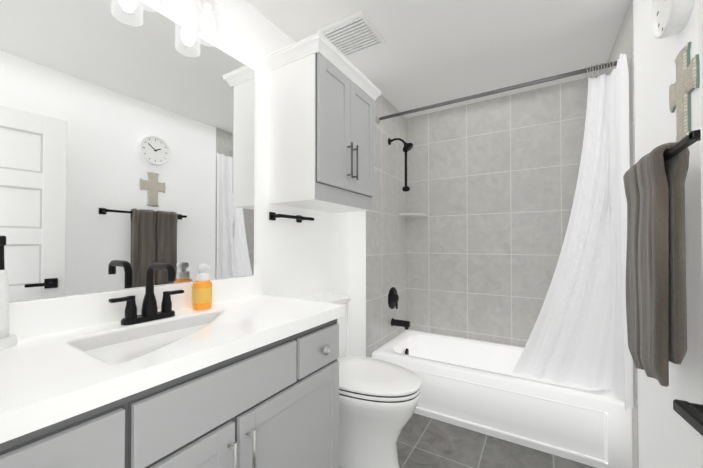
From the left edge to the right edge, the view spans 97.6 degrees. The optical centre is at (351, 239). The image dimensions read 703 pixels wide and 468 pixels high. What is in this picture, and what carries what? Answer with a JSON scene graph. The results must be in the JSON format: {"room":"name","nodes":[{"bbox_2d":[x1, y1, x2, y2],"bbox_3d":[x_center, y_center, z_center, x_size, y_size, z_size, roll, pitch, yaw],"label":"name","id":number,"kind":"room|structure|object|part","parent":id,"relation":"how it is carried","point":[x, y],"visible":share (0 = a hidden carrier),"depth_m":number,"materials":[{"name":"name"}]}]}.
{"room":"bathroom","nodes":[
{"label":"bathroom","id":0,"kind":"room"},
{"bbox_2d":[9,0,347,356],"bbox_3d":[-0.400,0.007,1.859,0.100,2.420,3.130,0,-1,31],"label":"wall","id":1,"kind":"structure","parent":0,"point":[293,259],"depth_m":1.69,"materials":[{"name":"white paint"}]},
{"bbox_2d":[0,0,254,300],"bbox_3d":[-0.798,-0.354,1.110,0.005,1.057,1.125,0,-1,31],"label":"mirror","id":2,"kind":"object","parent":1,"relation":"attached to","point":[126,143],"visible":1,"depth_m":1.07,"materials":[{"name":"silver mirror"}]},
{"bbox_2d":[131,0,220,46],"bbox_3d":[-0.741,-0.970,1.095,0.127,0.257,0.580,0,-1,31],"label":"vanity light","id":3,"kind":"object","parent":1,"relation":"attached to","point":[207,21],"visible":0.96,"depth_m":1.26,"materials":[{"name":"white glass"}]},
{"bbox_2d":[269,212,313,222],"bbox_3d":[-0.340,-0.127,1.790,0.073,0.044,0.307,0,-1,31],"label":"towel bar","id":4,"kind":"object","parent":1,"relation":"attached to","point":[274,216],"visible":1,"depth_m":1.71,"materials":[{"name":"black metal"}]},
{"bbox_2d":[265,32,381,212],"bbox_3d":[-0.134,-0.589,1.849,0.370,0.792,0.680,0,-1,31],"label":"upper cabinet","id":5,"kind":"object","parent":1,"relation":"attached to","point":[325,93],"visible":1,"depth_m":1.63,"materials":[{"name":"white wood"}]},
{"bbox_2d":[348,211,365,356],"bbox_3d":[0.282,0.018,2.733,0.152,2.420,0.925,0,-1,31],"label":"wall","id":6,"kind":"structure","parent":0,"point":[357,283],"depth_m":2.33,"materials":[{"name":"white paint"}]},
{"bbox_2d":[366,95,406,357],"bbox_3d":[0.323,0.017,2.650,0.005,2.420,0.825,0,-1,31],"label":"wall tiles","id":7,"kind":"structure","parent":6,"relation":"attached to","point":[386,247],"depth_m":2.60,"materials":[{"name":"grey tile"}]},
{"bbox_2d":[388,287,398,308],"bbox_3d":[0.380,0.513,2.682,0.050,0.190,0.190,0,-1,31],"label":"shower valve","id":8,"kind":"object","parent":7,"relation":"attached to","point":[393,298],"visible":0.98,"depth_m":2.66,"materials":[{"name":"black metal"}]},
{"bbox_2d":[388,138,412,191],"bbox_3d":[0.418,-0.639,2.603,0.214,0.478,0.096,0,-1,31],"label":"shower head","id":9,"kind":"object","parent":7,"relation":"attached to","point":[407,147],"visible":1,"depth_m":2.58},
{"bbox_2d":[391,318,409,329],"bbox_3d":[0.425,0.726,2.652,0.155,0.077,0.070,0,-1,31],"label":"tub spout","id":10,"kind":"object","parent":7,"relation":"attached to","point":[401,323],"visible":1,"depth_m":2.63,"materials":[{"name":"black metal"}]},
{"bbox_2d":[245,0,629,117],"bbox_3d":[0.029,-1.266,0.886,1.865,0.100,4.370,0,-1,31],"label":"ceiling","id":11,"kind":"structure","parent":0,"point":[429,52],"depth_m":1.85,"materials":[{"name":"white paint"}]},
{"bbox_2d":[317,11,385,57],"bbox_3d":[0.006,-1.193,1.819,0.300,0.020,0.300,0,-1,31],"label":"ceiling vent","id":12,"kind":"object","parent":11,"relation":"in","point":[353,34],"visible":0.9,"depth_m":1.78,"materials":[{"name":"white"}]},
{"bbox_2d":[397,413,596,467],"bbox_3d":[0.029,1.254,0.853,1.865,0.100,4.370,0,-1,31],"label":"floor","id":13,"kind":"structure","parent":0,"point":[425,442],"depth_m":1.76,"materials":[{"name":"tile"}]},
{"bbox_2d":[0,262,344,467],"bbox_3d":[-0.560,0.642,0.960,0.552,1.127,1.200,0,-1,31],"label":"bathroom vanity","id":14,"kind":"object","parent":13,"relation":"on","point":[243,372],"visible":1,"depth_m":0.87,"materials":[{"name":"grey"}]},
{"bbox_2d":[0,236,17,349],"bbox_3d":[-0.904,0.134,0.793,0.060,0.288,0.060,0,-1,31],"label":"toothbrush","id":15,"kind":"object","parent":14,"relation":"on","point":[7,340],"visible":1,"depth_m":0.79,"materials":[{"name":"white plastic"}]},
{"bbox_2d":[109,262,183,324],"bbox_3d":[-0.659,0.181,1.053,0.178,0.202,0.236,0,-1,31],"label":"faucet","id":16,"kind":"object","parent":14,"relation":"on","point":[150,315],"depth_m":1.07,"materials":[{"name":"black metal"}]},
{"bbox_2d":[192,263,211,309],"bbox_3d":[-0.613,0.190,1.265,0.080,0.188,0.076,0,-1,31],"label":"soap bottle","id":17,"kind":"object","parent":14,"relation":"on","point":[202,292],"visible":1,"depth_m":1.24,"materials":[{"name":"orange plastic"}]},
{"bbox_2d":[300,294,421,467],"bbox_3d":[0.016,0.788,1.705,0.750,0.854,0.470,0,-1,31],"label":"toilet","id":18,"kind":"object","parent":13,"relation":"on","point":[379,399],"visible":0.54,"depth_m":1.55,"materials":[{"name":"white ceramic"}]},
{"bbox_3d":[0.103,0.740,1.653,0.546,0.058,0.415,0,-1,31],"label":"seat","id":19,"kind":"part","parent":18,"relation":"part of","materials":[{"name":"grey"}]},
{"bbox_2d":[372,329,632,467],"bbox_3d":[0.984,1.040,2.271,1.501,0.365,0.748,0,-1,31],"label":"bathtub","id":20,"kind":"object","parent":13,"relation":"on","point":[476,385],"visible":0.73,"depth_m":1.89,"materials":[{"name":"white ceramic"}]},
{"bbox_2d":[633,0,702,467],"bbox_3d":[0.782,-0.012,0.409,0.100,2.420,4.370,0,-1,31],"label":"wall","id":21,"kind":"structure","parent":0,"point":[669,436],"depth_m":1.11,"materials":[{"name":"white paint"}]},
{"bbox_2d":[603,0,638,467],"bbox_3d":[1.610,0.007,1.863,0.005,2.420,0.825,0,-1,31],"label":"wall tiles","id":22,"kind":"structure","parent":21,"relation":"attached to","point":[624,42],"depth_m":1.55,"materials":[{"name":"grey tile"}]},
{"bbox_2d":[376,61,616,122],"bbox_3d":[0.851,-0.970,2.079,1.502,0.060,0.060,0,-1,31],"label":"curtain rod","id":23,"kind":"object","parent":22,"relation":"attached to","point":[526,84],"visible":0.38,"depth_m":2.00,"materials":[{"name":"silver metal"}]},
{"bbox_2d":[512,53,633,409],"bbox_3d":[1.205,-0.077,1.746,0.548,1.831,0.250,0,-1,31],"label":"shower curtain","id":24,"kind":"object","parent":23,"relation":"hanging from","point":[578,334],"visible":0.92,"depth_m":1.74,"materials":[{"name":"white fabric"}]},
{"bbox_2d":[651,0,694,38],"bbox_3d":[1.051,-0.804,1.006,0.052,0.250,0.250,0,-1,31],"label":"clock","id":25,"kind":"object","parent":21,"relation":"attached to","point":[669,18],"visible":1,"depth_m":1.00,"materials":[{"name":"white plastic"}]},
{"bbox_2d":[663,129,700,161],"bbox_3d":[0.997,-0.240,0.955,0.098,0.048,0.648,0,-1,31],"label":"towel bar","id":26,"kind":"object","parent":21,"relation":"attached to","point":[692,137],"visible":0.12,"depth_m":0.77,"materials":[{"name":"black metal"}]},
{"bbox_2d":[623,163,643,369],"bbox_3d":[1.034,0.091,1.088,0.085,0.727,0.177,0,-1,31],"label":"hanging towel","id":27,"kind":"object","parent":26,"relation":"hanging from","point":[631,188],"visible":0.21,"depth_m":1.07,"materials":[{"name":"grey fabric"}]},
{"bbox_2d":[636,142,689,386],"bbox_3d":[0.937,0.080,0.930,0.086,0.710,0.173,0,-1,31],"label":"hanging towel","id":28,"kind":"object","parent":26,"relation":"hanging from","point":[662,280],"visible":0.96,"depth_m":0.87,"materials":[{"name":"grey fabric"}]},
{"bbox_2d":[669,42,699,142],"bbox_3d":[1.068,-0.464,0.992,0.013,0.302,0.212,0,-1,31],"label":"cross","id":29,"kind":"object","parent":21,"relation":"attached to","point":[684,85],"visible":0.88,"depth_m":0.97,"materials":[{"name":"beige"}]},
{"bbox_3d":[1.251,0.017,2.625,1.612,2.420,0.100,0,-1,31],"label":"wall","id":30,"kind":"structure","parent":0,"visible":0},
{"bbox_2d":[398,213,427,216],"bbox_3d":[0.573,-0.231,2.854,0.210,0.022,0.210,0,-1,31],"label":"corner shelf","id":31,"kind":"object","parent":30,"relation":"attached to","point":[412,214],"visible":1,"depth_m":2.83,"materials":[{"name":"grey ceramic"}]},
{"bbox_2d":[406,74,601,346],"bbox_3d":[1.181,0.017,2.606,1.503,2.420,0.005,0,-1,31],"label":"wall tile","id":32,"kind":"structure","parent":30,"relation":"attached to","point":[491,183],"depth_m":2.60,"materials":[{"name":"grey tile"}]},
{"bbox_3d":[-0.801,-0.013,0.340,0.800,2.420,0.120,0,-1,31],"label":"wall","id":33,"kind":"structure","parent":0,"visible":0},
{"bbox_2d":[673,0,702,435],"bbox_3d":[0.451,0.176,0.153,0.157,2.022,0.817,0,-1,24],"label":"door","id":34,"kind":"structure","parent":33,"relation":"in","point":[691,414],"depth_m":0.53,"materials":[{"name":"white wood"}]}
]}

